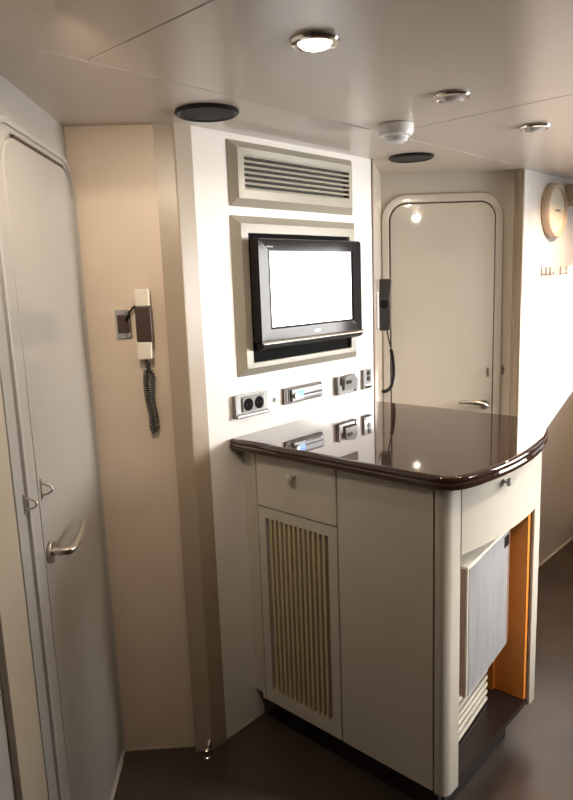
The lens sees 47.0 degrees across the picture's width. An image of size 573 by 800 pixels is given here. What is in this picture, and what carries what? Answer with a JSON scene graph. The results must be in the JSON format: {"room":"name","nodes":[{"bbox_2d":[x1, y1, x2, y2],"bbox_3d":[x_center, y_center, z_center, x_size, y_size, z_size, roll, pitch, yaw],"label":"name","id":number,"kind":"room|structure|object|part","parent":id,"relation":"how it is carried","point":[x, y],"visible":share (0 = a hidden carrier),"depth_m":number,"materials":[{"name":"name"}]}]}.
{"room":"ship cabin","nodes":[
{"label":"ship cabin","id":0,"kind":"room"},
{"bbox_2d":[0,74,66,799],"bbox_3d":[-0.639,0.292,1.693,0.080,2.078,1.010,-3,10,-2],"label":"wall","id":1,"kind":"structure","parent":0,"point":[14,101],"depth_m":1.53,"materials":[{"name":"grey paint"}]},
{"bbox_2d":[0,383,47,799],"bbox_3d":[-0.573,0.352,1.345,0.016,2.077,0.134,-3,10,-2],"label":"trim","id":2,"kind":"structure","parent":1,"relation":"attached to","point":[16,664],"depth_m":1.36,"materials":[{"name":"beige paint"}]},
{"bbox_2d":[0,106,124,799],"bbox_3d":[-0.565,0.313,1.788,0.075,1.998,0.710,-3,10,-2],"label":"door","id":3,"kind":"structure","parent":1,"relation":"in","point":[46,376],"depth_m":1.69,"materials":[{"name":"grey paint"}]},
{"bbox_3d":[-0.579,0.231,1.459,0.003,0.048,0.012,-3,10,-2],"label":"staple plate","id":4,"kind":"part","parent":3,"relation":"part of","materials":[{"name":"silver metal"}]},
{"bbox_3d":[-0.597,0.314,1.787,0.011,1.998,0.710,-3,10,-2],"label":"moulding","id":5,"kind":"part","parent":3,"relation":"part of","materials":[{"name":"grey paint"}]},
{"bbox_3d":[-0.585,0.213,1.570,0.003,0.048,0.012,-3,10,-2],"label":"staple plate","id":6,"kind":"part","parent":3,"relation":"part of","materials":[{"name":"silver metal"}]},
{"bbox_3d":[-0.554,0.352,1.706,0.062,0.026,0.208,-3,10,-2],"label":"handle","id":7,"kind":"part","parent":3,"relation":"part of","materials":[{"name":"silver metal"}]},
{"bbox_2d":[112,761,122,799],"bbox_3d":[-0.548,1.296,1.944,0.007,0.007,0.645,-3,10,-2],"label":"baseboard","id":8,"kind":"structure","parent":1,"relation":"attached to","point":[122,761],"depth_m":2.17,"materials":[{"name":"beige plastic"}]},
{"bbox_2d":[64,124,194,750],"bbox_3d":[-0.474,0.199,2.178,0.405,2.078,0.080,-3,10,-2],"label":"wall","id":9,"kind":"structure","parent":0,"point":[112,167],"depth_m":2.12,"materials":[{"name":"beige paint"}]},
{"bbox_2d":[114,305,134,338],"bbox_3d":[-0.493,-0.245,2.043,0.080,0.109,0.030,-3,10,-2],"label":"phone jack","id":10,"kind":"object","parent":9,"relation":"attached to","point":[122,317],"visible":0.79,"depth_m":2.04,"materials":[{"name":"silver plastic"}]},
{"bbox_2d":[134,289,158,433],"bbox_3d":[-0.435,-0.116,2.059,0.050,0.456,0.049,-3,10,-2],"label":"wall telephone","id":11,"kind":"object","parent":9,"relation":"attached to","point":[143,310],"visible":1,"depth_m":2.03,"materials":[{"name":"brown plastic"}]},
{"bbox_3d":[-0.430,-0.010,2.080,0.043,0.240,0.026,-3,10,-2],"label":"coiled cord","id":12,"kind":"part","parent":11,"relation":"part of","materials":[{"name":"grey plastic"}]},
{"bbox_2d":[126,745,193,751],"bbox_3d":[-0.446,1.226,2.319,0.238,0.007,0.006,-3,10,-2],"label":"baseboard","id":13,"kind":"structure","parent":9,"relation":"attached to","point":[180,746],"depth_m":2.32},
{"bbox_2d":[152,122,226,750],"bbox_3d":[-0.304,0.199,2.142,0.114,2.078,0.047,-5,10,-13],"label":"trim","id":14,"kind":"structure","parent":9,"relation":"attached to","point":[172,140],"depth_m":2.11,"materials":[{"name":"beige paint"}]},
{"bbox_2d":[191,125,373,738],"bbox_3d":[0.021,0.119,2.521,0.080,2.078,0.985,7,14,42],"label":"wall","id":15,"kind":"structure","parent":0,"point":[244,702],"depth_m":2.29,"materials":[{"name":"white paint"}]},
{"bbox_2d":[228,717,257,738],"bbox_3d":[-0.159,1.199,2.411,0.006,0.006,0.150,7,14,42],"label":"baseboard","id":16,"kind":"structure","parent":15,"relation":"attached to","point":[254,719],"depth_m":2.41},
{"bbox_2d":[232,390,269,419],"bbox_3d":[-0.120,0.015,2.275,0.022,0.080,0.162,7,14,42],"label":"power socket","id":17,"kind":"object","parent":15,"relation":"attached to","point":[246,405],"visible":1,"depth_m":2.26,"materials":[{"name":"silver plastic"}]},
{"bbox_2d":[226,139,352,214],"bbox_3d":[0.041,-0.779,2.341,0.024,0.206,0.654,7,14,42],"label":"air vent","id":18,"kind":"object","parent":15,"relation":"in","point":[259,176],"visible":1,"depth_m":2.29,"materials":[{"name":"beige metal"}]},
{"bbox_2d":[230,215,356,376],"bbox_3d":[0.059,-0.389,2.415,0.024,0.532,0.666,7,14,42],"label":"surround","id":19,"kind":"object","parent":15,"relation":"attached to","point":[250,361],"visible":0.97,"depth_m":2.27,"materials":[{"name":"beige"}]},
{"bbox_3d":[0.054,-0.383,2.420,0.012,0.441,0.559,7,14,42],"label":"recess panel","id":20,"kind":"part","parent":19,"relation":"part of","materials":[{"name":"black"}]},
{"bbox_2d":[250,238,363,350],"bbox_3d":[0.089,-0.392,2.397,0.066,0.372,0.570,7,14,42],"label":"television","id":21,"kind":"object","parent":19,"relation":"attached to","point":[304,291],"visible":1,"depth_m":2.35,"materials":[{"name":"black plastic"}]},
{"bbox_2d":[282,381,322,404],"bbox_3d":[0.068,-0.027,2.470,0.029,0.060,0.216,7,14,42],"label":"radio","id":22,"kind":"object","parent":15,"relation":"attached to","point":[303,392],"visible":1,"depth_m":2.46,"materials":[{"name":"silver plastic"}]},
{"bbox_2d":[334,373,357,395],"bbox_3d":[0.247,-0.065,2.662,0.029,0.077,0.134,7,14,42],"label":"power socket","id":23,"kind":"object","parent":15,"relation":"attached to","point":[348,383],"visible":1,"depth_m":2.64,"materials":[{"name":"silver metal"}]},
{"bbox_2d":[362,368,371,389],"bbox_3d":[0.339,-0.089,2.769,0.016,0.083,0.060,7,14,42],"label":"outlet","id":24,"kind":"object","parent":15,"relation":"attached to","point":[366,373],"visible":1,"depth_m":2.76,"materials":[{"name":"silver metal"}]},
{"bbox_2d":[371,159,375,400],"bbox_3d":[0.377,0.047,2.853,0.024,2.077,0.009,7,14,42],"label":"trim","id":25,"kind":"structure","parent":15,"relation":"attached to","point":[372,190],"depth_m":2.75,"materials":[{"name":"brown"}]},
{"bbox_2d":[0,0,572,179],"bbox_3d":[0.910,-0.824,1.535,3.480,0.060,6.700,-2,10,0],"label":"ceiling","id":26,"kind":"structure","parent":0,"point":[82,62],"depth_m":1.50,"materials":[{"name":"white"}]},
{"bbox_2d":[174,103,238,121],"bbox_3d":[-0.222,-0.801,1.839,0.180,0.010,0.180,-2,10,0],"label":"ceiling speaker","id":27,"kind":"object","parent":26,"relation":"attached to","point":[196,112],"visible":1,"depth_m":1.82,"materials":[{"name":"black plastic"}]},
{"bbox_2d":[180,107,233,119],"bbox_3d":[-0.222,-0.800,1.839,0.154,0.007,0.154,-2,10,0],"label":"grille","id":28,"kind":"object","parent":27,"relation":"attached to","point":[186,113],"depth_m":1.83,"materials":[{"name":"black metal"}]},
{"bbox_2d":[289,30,340,52],"bbox_3d":[0.057,-0.715,1.325,0.103,0.019,0.103,-2,10,0],"label":"recessed light","id":29,"kind":"object","parent":26,"relation":"in","point":[315,41],"visible":1,"depth_m":1.30,"materials":[{"name":"silver metal"}]},
{"bbox_2d":[378,121,413,144],"bbox_3d":[0.347,-0.842,2.087,0.112,0.058,0.112,-2,10,0],"label":"smoke detector","id":30,"kind":"object","parent":26,"relation":"attached to","point":[393,132],"visible":1,"depth_m":2.05,"materials":[{"name":"white plastic"}]},
{"bbox_2d":[389,152,433,162],"bbox_3d":[0.501,-0.971,2.642,0.180,0.010,0.180,-2,10,0],"label":"ceiling speaker","id":31,"kind":"object","parent":26,"relation":"attached to","point":[413,157],"visible":1,"depth_m":2.62,"materials":[{"name":"black plastic"}]},
{"bbox_2d":[392,155,430,161],"bbox_3d":[0.501,-0.971,2.642,0.154,0.007,0.154,-2,10,0],"label":"grille","id":32,"kind":"object","parent":31,"relation":"attached to","point":[395,158],"depth_m":2.63,"materials":[{"name":"black metal"}]},
{"bbox_2d":[432,89,470,102],"bbox_3d":[0.441,-0.808,1.764,0.103,0.019,0.103,-2,10,0],"label":"recessed light","id":33,"kind":"object","parent":26,"relation":"in","point":[457,95],"visible":1,"depth_m":1.74,"materials":[{"name":"silver metal"}]},
{"bbox_2d":[519,122,551,132],"bbox_3d":[0.821,-0.895,2.174,0.103,0.019,0.103,-2,10,0],"label":"recessed light","id":34,"kind":"object","parent":26,"relation":"in","point":[540,126],"visible":1,"depth_m":2.15,"materials":[{"name":"silver metal"}]},
{"bbox_2d":[113,539,572,799],"bbox_3d":[0.988,1.279,1.911,3.480,0.060,6.700,-2,10,0],"label":"floor","id":35,"kind":"structure","parent":0,"point":[267,759],"depth_m":2.23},
{"bbox_2d":[203,739,211,759],"bbox_3d":[-0.273,1.206,2.272,0.028,0.050,0.045,-2,10,0],"label":"door stop","id":36,"kind":"object","parent":35,"relation":"on","point":[207,749],"visible":1,"depth_m":2.26,"materials":[{"name":"silver metal"}]},
{"bbox_3d":[-0.273,1.212,2.264,0.028,0.039,0.028,-2,10,0],"label":"post","id":37,"kind":"part","parent":36,"relation":"part of","materials":[{"name":"silver metal"}]},
{"bbox_2d":[244,451,541,799],"bbox_3d":[0.366,0.671,2.284,0.847,1.050,0.658,7,14,42],"label":"base cabinet","id":38,"kind":"object","parent":35,"relation":"on","point":[355,578],"visible":0.88,"depth_m":2.04,"materials":[{"name":"grey paint"}]},
{"bbox_3d":[0.014,0.243,2.090,0.028,0.028,0.033,7,14,42],"label":"knob","id":39,"kind":"part","parent":38,"relation":"part of","materials":[{"name":"silver metal"}]},
{"bbox_3d":[0.031,0.280,2.119,0.341,0.184,0.020,7,14,42],"label":"drawer","id":40,"kind":"part","parent":38,"relation":"part of","materials":[{"name":"grey paint"}]},
{"bbox_3d":[0.048,0.733,2.200,0.341,0.726,0.020,7,14,42],"label":"slatted door","id":41,"kind":"part","parent":38,"relation":"part of","materials":[{"name":"grey paint"}]},
{"bbox_3d":[0.294,0.670,1.954,0.329,0.922,0.020,7,14,42],"label":"plain panel","id":42,"kind":"part","parent":38,"relation":"part of","materials":[{"name":"grey paint"}]},
{"bbox_2d":[230,401,547,490],"bbox_3d":[0.414,0.123,2.241,0.871,0.039,0.849,7,14,42],"label":"countertop","id":43,"kind":"structure","parent":38,"relation":"on","point":[443,449],"depth_m":2.08,"materials":[{"name":"brown stone"}]},
{"bbox_3d":[0.450,0.684,1.846,0.038,0.928,0.071,7,14,42],"label":"corner post","id":44,"kind":"part","parent":38,"relation":"part of","materials":[{"name":"grey paint"}]},
{"bbox_2d":[459,530,509,740],"bbox_3d":[0.497,0.745,2.160,0.344,0.638,0.366,5,13,36],"label":"mini fridge","id":45,"kind":"object","parent":38,"relation":"on","point":[484,570],"visible":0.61,"depth_m":2.01,"materials":[{"name":"grey metal"}]},
{"bbox_3d":[0.629,0.647,2.042,0.004,0.400,0.352,5,13,36],"label":"steel panel","id":46,"kind":"part","parent":45,"relation":"part of","materials":[{"name":"silver metal"}]},
{"bbox_2d":[458,688,525,782],"bbox_3d":[0.486,1.061,2.281,0.500,0.020,0.485,7,14,42],"label":"shelf","id":47,"kind":"object","parent":38,"relation":"attached to","point":[501,706],"depth_m":2.16,"materials":[{"name":"black wood"}]},
{"bbox_3d":[0.644,0.291,1.971,0.041,0.204,0.486,7,14,43],"label":"bowed drawer","id":48,"kind":"part","parent":38,"relation":"part of","materials":[{"name":"grey paint"}]},
{"bbox_3d":[0.645,0.237,1.917,0.024,0.026,0.026,7,14,42],"label":"knob","id":49,"kind":"part","parent":38,"relation":"part of","materials":[{"name":"silver metal"}]},
{"bbox_3d":[0.624,0.655,2.379,0.495,0.730,0.032,7,14,42],"label":"panel","id":50,"kind":"part","parent":38,"relation":"part of","materials":[{"name":"orange wood"}]},
{"bbox_3d":[0.830,0.599,2.247,0.047,0.928,0.062,7,14,42],"label":"corner post","id":51,"kind":"part","parent":38,"relation":"part of","materials":[{"name":"grey paint"}]},
{"bbox_2d":[373,162,382,401],"bbox_3d":[0.401,0.009,3.058,0.060,2.078,0.422,0,10,13],"label":"wall","id":52,"kind":"structure","parent":0,"point":[376,175],"depth_m":2.95,"materials":[{"name":"beige paint"}]},
{"bbox_2d":[376,279,395,393],"bbox_3d":[0.447,-0.282,2.945,0.077,0.512,0.160,0,10,13],"label":"wall telephone","id":53,"kind":"object","parent":52,"relation":"attached to","point":[383,301],"visible":1,"depth_m":2.91,"materials":[{"name":"black plastic"}]},
{"bbox_3d":[0.461,-0.130,2.978,0.064,0.200,0.020,-4,10,-8],"label":"coiled cord","id":54,"kind":"part","parent":53,"relation":"part of","materials":[{"name":"black plastic"}]},
{"bbox_2d":[381,171,514,414],"bbox_3d":[0.790,-0.050,3.306,0.695,2.078,0.080,-3,10,-2],"label":"wall","id":55,"kind":"structure","parent":0,"point":[500,184],"depth_m":3.10,"materials":[{"name":"beige paint"}]},
{"bbox_2d":[381,191,504,413],"bbox_3d":[0.780,0.001,3.234,0.606,1.972,0.078,-3,10,-2],"label":"door","id":56,"kind":"structure","parent":55,"relation":"in","point":[442,253],"depth_m":3.17,"materials":[{"name":"beige paint"}]},
{"bbox_3d":[0.915,0.019,3.237,0.151,0.042,0.064,-3,10,-2],"label":"handle","id":57,"kind":"part","parent":56,"relation":"part of","materials":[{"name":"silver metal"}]},
{"bbox_2d":[515,169,572,564],"bbox_3d":[1.873,-0.226,4.068,0.080,2.078,2.275,7,14,42],"label":"wall","id":58,"kind":"structure","parent":0,"point":[546,356],"depth_m":3.49,"materials":[{"name":"white paint"}]},
{"bbox_2d":[509,168,524,416],"bbox_3d":[1.130,-0.054,3.262,0.038,2.078,0.094,-2,10,0],"label":"trim","id":59,"kind":"structure","parent":58,"relation":"attached to","point":[519,184],"depth_m":3.16,"materials":[{"name":"beige paint"}]},
{"bbox_2d":[541,183,567,238],"bbox_3d":[1.350,-0.952,3.310,0.034,0.270,0.270,7,14,42],"label":"wall clock","id":60,"kind":"object","parent":58,"relation":"attached to","point":[554,205],"visible":1,"depth_m":3.28,"materials":[{"name":"beige"}]},
{"bbox_2d":[538,537,572,567],"bbox_3d":[1.594,0.874,3.853,0.007,0.010,1.200,7,14,42],"label":"baseboard","id":61,"kind":"structure","parent":58,"relation":"attached to","point":[568,541],"depth_m":3.80,"materials":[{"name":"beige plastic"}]},
{"bbox_2d":[566,184,572,206],"bbox_3d":[1.492,-1.067,3.430,0.062,0.115,0.060,7,14,42],"label":"wall bracket","id":62,"kind":"object","parent":58,"relation":"attached to","point":[569,187],"visible":0.82,"depth_m":3.42,"materials":[{"name":"beige"}]},
{"bbox_3d":[1.484,-1.085,3.434,0.040,0.080,0.050,7,14,42],"label":"bracket stem","id":63,"kind":"part","parent":62,"relation":"part of","materials":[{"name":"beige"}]},
{"bbox_3d":[1.493,-1.040,3.434,0.062,0.060,0.060,7,14,42],"label":"bracket knob","id":64,"kind":"part","parent":62,"relation":"part of","materials":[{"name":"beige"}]}
]}

